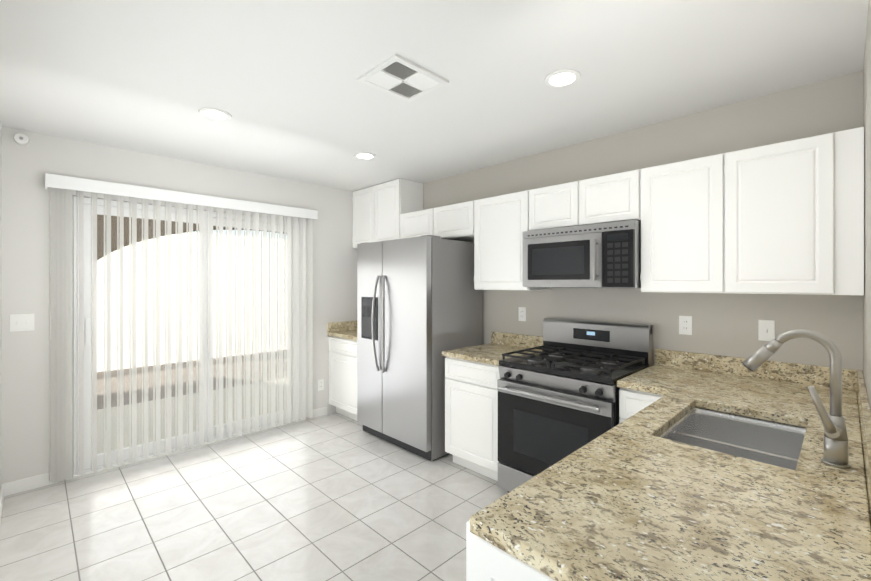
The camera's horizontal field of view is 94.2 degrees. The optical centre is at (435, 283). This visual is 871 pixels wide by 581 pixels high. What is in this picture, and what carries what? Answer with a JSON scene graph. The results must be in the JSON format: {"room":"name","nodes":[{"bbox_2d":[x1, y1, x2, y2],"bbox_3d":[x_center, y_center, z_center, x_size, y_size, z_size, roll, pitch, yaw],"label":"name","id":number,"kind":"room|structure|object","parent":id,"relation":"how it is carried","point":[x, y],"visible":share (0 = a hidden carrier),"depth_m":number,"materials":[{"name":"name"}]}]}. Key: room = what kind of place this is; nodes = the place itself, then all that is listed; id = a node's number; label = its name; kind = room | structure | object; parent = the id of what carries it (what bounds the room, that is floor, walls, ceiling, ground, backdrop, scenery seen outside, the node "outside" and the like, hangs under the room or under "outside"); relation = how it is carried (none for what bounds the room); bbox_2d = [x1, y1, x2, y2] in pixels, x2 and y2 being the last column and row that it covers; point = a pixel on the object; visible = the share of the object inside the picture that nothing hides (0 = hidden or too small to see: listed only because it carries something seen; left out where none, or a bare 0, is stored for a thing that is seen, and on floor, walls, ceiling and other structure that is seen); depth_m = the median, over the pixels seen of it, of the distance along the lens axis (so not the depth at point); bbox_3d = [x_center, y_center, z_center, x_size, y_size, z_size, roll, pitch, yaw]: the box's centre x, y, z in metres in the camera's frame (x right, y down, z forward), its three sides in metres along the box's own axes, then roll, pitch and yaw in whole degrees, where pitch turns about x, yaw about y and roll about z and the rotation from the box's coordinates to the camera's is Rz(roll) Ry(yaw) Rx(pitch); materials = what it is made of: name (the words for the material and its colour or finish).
{"room":"kitchen","nodes":[
{"label":"kitchen","id":0,"kind":"room"},
{"bbox_2d":[0,120,1,490],"bbox_3d":[-0.888,0.185,0.576,0.140,2.440,5.740,0,0,-45],"label":"wall","id":1,"kind":"structure","parent":0,"point":[0,305],"depth_m":2.58,"materials":[{"name":"white paint"}]},
{"bbox_2d":[0,407,326,521],"bbox_3d":[-0.041,1.363,1.511,2.380,0.085,5.600,0,0,-45],"label":"baseboard","id":2,"kind":"structure","parent":1,"relation":"attached to","point":[23,485],"depth_m":2.75,"materials":[{"name":"white wood"}]},
{"bbox_2d":[2,126,356,483],"bbox_3d":[-1.831,0.186,3.778,3.300,2.440,0.140,0,0,-45],"label":"wall","id":3,"kind":"structure","parent":0,"point":[25,290],"depth_m":2.84,"materials":[{"name":"white paint"}]},
{"bbox_2d":[13,133,28,144],"bbox_3d":[-2.780,-0.969,2.718,0.076,0.076,0.032,0,0,-45],"label":"smoke detector","id":4,"kind":"object","parent":3,"relation":"attached to","point":[20,139],"visible":0.96,"depth_m":2.71,"materials":[{"name":"white plastic"}]},
{"bbox_2d":[10,314,33,331],"bbox_3d":[-2.783,0.266,2.728,0.116,0.115,0.014,0,0,-45],"label":"switch plate","id":5,"kind":"object","parent":3,"relation":"attached to","point":[21,322],"visible":1,"depth_m":2.73,"materials":[{"name":"white plastic"}]},
{"bbox_2d":[45,173,317,219],"bbox_3d":[-1.954,-0.694,3.469,2.000,0.090,0.123,0,0,-45],"label":"valance","id":6,"kind":"object","parent":3,"relation":"attached to","point":[80,184],"visible":1,"depth_m":3.21,"materials":[{"name":"white plastic"}]},
{"bbox_2d":[49,187,312,483],"bbox_3d":[-1.963,0.350,3.457,1.934,2.043,0.084,0,0,-45],"label":"window blind slats","id":7,"kind":"object","parent":6,"relation":"hanging from","point":[61,334],"visible":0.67,"depth_m":3.33,"materials":[{"name":"fabric"}]},
{"bbox_2d":[73,196,302,477],"bbox_3d":[-2.018,0.388,3.575,1.770,2.036,0.115,0,0,-45],"label":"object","id":8,"kind":"structure","parent":3,"relation":"attached to","point":[87,335],"depth_m":3.16,"materials":[{"name":"white plastic"}]},
{"bbox_2d":[318,379,323,390],"bbox_3d":[-1.214,1.076,4.283,0.070,0.115,0.008,0,0,-45],"label":"electrical outlet plate","id":9,"kind":"object","parent":3,"relation":"attached to","point":[320,384],"visible":1,"depth_m":4.28,"materials":[{"name":"white plastic"}]},
{"bbox_2d":[327,320,356,334],"bbox_3d":[-0.942,0.492,4.543,0.599,0.136,0.020,0,0,-45],"label":"backsplash","id":10,"kind":"structure","parent":3,"relation":"attached to","point":[345,325],"depth_m":4.44,"materials":[{"name":"beige stone"}]},
{"bbox_2d":[0,412,507,580],"bbox_3d":[0.186,1.456,1.736,3.300,0.100,5.880,0,0,-45],"label":"floor","id":11,"kind":"structure","parent":0,"point":[335,496],"depth_m":2.45,"materials":[{"name":"tile"}]},
{"bbox_2d":[329,336,356,420],"bbox_3d":[-0.694,0.985,4.328,0.624,0.843,0.673,0,0,-45],"label":"base cabinet","id":12,"kind":"object","parent":11,"relation":"on","point":[343,376],"visible":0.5,"depth_m":4.15,"materials":[{"name":"white wood"}]},
{"bbox_2d":[328,330,356,340],"bbox_3d":[-0.697,0.542,4.307,0.617,0.036,0.658,0,0,-45],"label":"countertop","id":13,"kind":"structure","parent":12,"relation":"on","point":[349,334],"depth_m":4.21,"materials":[{"name":"beige stone"}]},
{"bbox_2d":[357,235,482,460],"bbox_3d":[-0.177,0.515,3.683,0.740,1.782,0.950,0,0,-45],"label":"refrigerator","id":14,"kind":"object","parent":11,"relation":"on","point":[419,304],"visible":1,"depth_m":3.35,"materials":[{"name":"grey metal"}]},
{"bbox_2d":[445,357,499,480],"bbox_3d":[0.476,0.985,3.145,0.624,0.843,0.533,0,0,-45],"label":"base cabinet","id":15,"kind":"object","parent":11,"relation":"on","point":[471,417],"visible":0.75,"depth_m":2.92,"materials":[{"name":"white wood"}]},
{"bbox_2d":[442,343,541,365],"bbox_3d":[0.457,0.542,3.140,0.617,0.036,0.545,0,0,-45],"label":"countertop","id":16,"kind":"structure","parent":15,"relation":"on","point":[490,353],"depth_m":3.06,"materials":[{"name":"beige stone"}]},
{"bbox_2d":[466,520,554,580],"bbox_3d":[0.466,0.984,0.872,0.476,0.844,0.704,0,0,-45],"label":"base cabinet","id":17,"kind":"object","parent":11,"relation":"on","point":[486,561],"depth_m":0.88,"materials":[{"name":"white wood"}]},
{"bbox_2d":[470,370,870,580],"bbox_3d":[1.060,0.542,1.441,2.148,0.036,0.637,0,0,-45],"label":"countertop","id":18,"kind":"structure","parent":17,"relation":"on","point":[636,497],"depth_m":0.94,"materials":[{"name":"beige stone"}]},
{"bbox_2d":[660,407,805,469],"bbox_3d":[1.090,0.667,1.480,0.667,0.210,0.437,0,0,-45],"label":"undermount sink","id":19,"kind":"object","parent":18,"relation":"in","point":[768,442],"visible":0.15,"depth_m":1.65,"materials":[{"name":"silver metal"}]},
{"bbox_2d":[743,329,850,468],"bbox_3d":[1.080,0.331,1.225,0.100,0.382,0.248,0,0,-45],"label":"faucet","id":20,"kind":"object","parent":18,"relation":"on","point":[835,442],"visible":1,"depth_m":1.16,"materials":[{"name":"silver metal"}]},
{"bbox_2d":[700,373,819,409],"bbox_3d":[1.596,0.542,1.988,0.617,0.036,0.360,0,0,-45],"label":"countertop","id":21,"kind":"structure","parent":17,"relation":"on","point":[736,386],"depth_m":1.99,"materials":[{"name":"beige stone"}]},
{"bbox_2d":[497,318,652,492],"bbox_3d":[0.885,0.837,2.631,0.717,1.137,0.752,0,0,-45],"label":"gas range","id":22,"kind":"object","parent":11,"relation":"on","point":[558,397],"visible":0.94,"depth_m":2.53,"materials":[{"name":"silver metal"}]},
{"bbox_2d":[619,388,653,415],"bbox_3d":[1.294,0.984,2.317,0.623,0.844,0.249,0,0,-45],"label":"base cabinet","id":23,"kind":"object","parent":11,"relation":"on","point":[627,397],"depth_m":2.15,"materials":[{"name":"white wood"}]},
{"bbox_2d":[617,365,695,393],"bbox_3d":[1.279,0.542,2.308,0.618,0.036,0.244,0,0,-45],"label":"countertop","id":24,"kind":"structure","parent":23,"relation":"on","point":[653,378],"depth_m":2.22,"materials":[{"name":"beige stone"}]},
{"bbox_2d":[619,400,673,432],"bbox_3d":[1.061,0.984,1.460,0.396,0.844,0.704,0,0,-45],"label":"base cabinet","id":25,"kind":"object","parent":11,"relation":"on","point":[629,412],"depth_m":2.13,"materials":[{"name":"white wood"}]},
{"bbox_2d":[0,0,868,191],"bbox_3d":[0.186,-1.084,1.737,3.300,0.100,5.880,0,0,-45],"label":"ceiling","id":26,"kind":"structure","parent":0,"point":[286,90],"depth_m":1.97,"materials":[{"name":"white paint"}]},
{"bbox_2d":[199,108,231,119],"bbox_3d":[-1.344,-1.030,2.474,0.180,0.007,0.180,0,0,-45],"label":"recessed light","id":27,"kind":"object","parent":26,"relation":"in","point":[215,114],"visible":1,"depth_m":2.47,"materials":[{"name":"white"}]},
{"bbox_2d":[354,152,375,158],"bbox_3d":[-0.569,-1.030,3.283,0.180,0.007,0.180,0,0,-45],"label":"recessed light","id":28,"kind":"object","parent":26,"relation":"in","point":[363,155],"visible":0.98,"depth_m":3.26,"materials":[{"name":"white"}]},
{"bbox_2d":[356,54,448,101],"bbox_3d":[-0.166,-1.028,2.057,0.350,0.012,0.310,0,0,-45],"label":"ceiling vent","id":29,"kind":"object","parent":26,"relation":"in","point":[398,76],"visible":1,"depth_m":2.04,"materials":[{"name":"white plastic"}]},
{"bbox_2d":[544,69,580,87],"bbox_3d":[0.640,-1.030,2.045,0.180,0.007,0.180,0,0,-45],"label":"recessed light","id":30,"kind":"object","parent":26,"relation":"in","point":[562,78],"visible":1,"depth_m":2.03,"materials":[{"name":"white"}]},
{"bbox_2d":[423,71,862,370],"bbox_3d":[1.359,0.186,2.798,0.140,2.440,5.740,0,0,-45],"label":"wall","id":31,"kind":"structure","parent":0,"point":[724,324],"depth_m":2.47,"materials":[{"name":"grey paint"}]},
{"bbox_2d":[352,187,371,247],"bbox_3d":[-0.678,-0.713,4.526,0.324,0.638,0.414,0,0,-45],"label":"upper cabinet","id":32,"kind":"object","parent":31,"relation":"attached to","point":[362,199],"depth_m":4.42,"materials":[{"name":"white wood"}]},
{"bbox_2d":[372,178,422,241],"bbox_3d":[-0.387,-0.713,4.232,0.324,0.638,0.414,0,0,-45],"label":"upper cabinet","id":33,"kind":"object","parent":31,"relation":"attached to","point":[389,198],"depth_m":4.10,"materials":[{"name":"white wood"}]},
{"bbox_2d":[400,207,431,238],"bbox_3d":[-0.074,-0.536,3.915,0.324,0.285,0.471,0,0,-45],"label":"upper cabinet","id":34,"kind":"object","parent":31,"relation":"attached to","point":[417,222],"depth_m":3.81,"materials":[{"name":"white wood"}]},
{"bbox_2d":[432,201,471,240],"bbox_3d":[0.257,-0.536,3.580,0.324,0.285,0.471,0,0,-45],"label":"upper cabinet","id":35,"kind":"object","parent":31,"relation":"attached to","point":[454,221],"depth_m":3.47,"materials":[{"name":"white wood"}]},
{"bbox_2d":[472,190,550,290],"bbox_3d":[0.605,-0.312,3.228,0.324,0.733,0.513,0,0,-45],"label":"upper cabinet","id":36,"kind":"object","parent":31,"relation":"attached to","point":[499,223],"depth_m":3.11,"materials":[{"name":"white wood"}]},
{"bbox_2d":[491,331,542,347],"bbox_3d":[0.685,0.492,3.365,0.020,0.136,0.545,0,0,-45],"label":"backsplash","id":37,"kind":"structure","parent":31,"relation":"attached to","point":[527,341],"depth_m":3.36,"materials":[{"name":"beige stone"}]},
{"bbox_2d":[519,307,525,320],"bbox_3d":[0.716,0.256,3.343,0.008,0.115,0.070,0,0,-45],"label":"electrical outlet plate","id":38,"kind":"object","parent":31,"relation":"attached to","point":[522,313],"visible":1,"depth_m":3.34,"materials":[{"name":"white plastic"}]},
{"bbox_2d":[528,181,575,230],"bbox_3d":[0.920,-0.526,2.910,0.324,0.305,0.379,0,0,-45],"label":"upper cabinet","id":39,"kind":"object","parent":31,"relation":"attached to","point":[554,206],"depth_m":2.79,"materials":[{"name":"white wood"}]},
{"bbox_2d":[576,169,639,225],"bbox_3d":[1.186,-0.527,2.640,0.324,0.305,0.379,0,0,-45],"label":"upper cabinet","id":40,"kind":"object","parent":31,"relation":"attached to","point":[613,197],"depth_m":2.52,"materials":[{"name":"white wood"}]},
{"bbox_2d":[523,220,640,287],"bbox_3d":[1.008,-0.168,2.731,0.446,0.397,0.752,0,0,-45],"label":"microwave","id":41,"kind":"object","parent":40,"relation":"attached to","point":[604,255],"visible":1,"depth_m":2.54,"materials":[{"name":"silver metal"}]},
{"bbox_2d":[640,154,719,292],"bbox_3d":[1.465,-0.313,2.358,0.324,0.733,0.410,0,0,-45],"label":"upper cabinet","id":42,"kind":"object","parent":31,"relation":"attached to","point":[680,201],"depth_m":2.24,"materials":[{"name":"white wood"}]},
{"bbox_2d":[679,316,691,334],"bbox_3d":[1.545,0.261,2.503,0.008,0.115,0.070,0,0,-45],"label":"electrical outlet plate","id":43,"kind":"object","parent":31,"relation":"attached to","point":[685,325],"visible":1,"depth_m":2.50,"materials":[{"name":"white plastic"}]},
{"bbox_2d":[655,349,850,389],"bbox_3d":[1.734,0.492,2.301,0.023,0.136,0.895,0,0,-45],"label":"backsplash","id":44,"kind":"structure","parent":31,"relation":"attached to","point":[815,375],"depth_m":2.25,"materials":[{"name":"beige stone"}]},
{"bbox_2d":[758,320,774,340],"bbox_3d":[1.817,0.261,2.224,0.014,0.115,0.070,0,0,-45],"label":"light switch","id":45,"kind":"object","parent":31,"relation":"attached to","point":[766,330],"visible":0.9,"depth_m":2.23,"materials":[{"name":"white plastic"}]},
{"bbox_2d":[720,127,863,294],"bbox_3d":[1.785,-0.313,2.035,0.324,0.733,0.500,0,0,-45],"label":"upper cabinet","id":46,"kind":"object","parent":31,"relation":"attached to","point":[786,217],"depth_m":1.90,"materials":[{"name":"white wood"}]},
{"bbox_2d":[863,0,870,409],"bbox_3d":[1.325,0.186,1.118,2.270,2.440,0.152,0,0,-45],"label":"wall","id":47,"kind":"structure","parent":0,"point":[867,220],"depth_m":1.57,"materials":[{"name":"grey paint"}]},
{"bbox_2d":[851,369,870,523],"bbox_3d":[1.299,0.492,1.215,2.169,0.136,0.020,0,0,-45],"label":"backsplash","id":48,"kind":"structure","parent":47,"relation":"attached to","point":[852,379],"depth_m":1.32,"materials":[{"name":"beige stone"}]},
{"label":"outside","id":49,"kind":"structure","parent":0,"visible":0},
{"bbox_2d":[97,379,283,453],"bbox_3d":[-2.528,1.464,4.496,15.000,0.085,1.859,0,0,-45],"label":"patio","id":50,"kind":"structure","parent":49,"point":[114,426],"depth_m":4.32,"materials":[{"name":"beige concrete"}]},
{"bbox_2d":[97,214,283,259],"bbox_3d":[-2.411,0.214,5.694,4.950,2.415,0.280,0,0,-45],"label":"arch","id":51,"kind":"object","parent":50,"relation":"on","point":[114,234],"depth_m":4.49,"materials":[{"name":"brown paint"}]},
{"bbox_2d":[97,350,283,408],"bbox_3d":[-3.740,1.482,6.433,26.000,0.090,2.600,0,0,-45],"label":"yard","id":52,"kind":"structure","parent":49,"point":[100,402],"depth_m":6.04,"materials":[{"name":"beige"}]},
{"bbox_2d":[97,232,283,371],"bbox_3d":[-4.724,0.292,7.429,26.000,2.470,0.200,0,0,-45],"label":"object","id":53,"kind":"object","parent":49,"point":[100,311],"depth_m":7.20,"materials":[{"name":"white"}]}
]}

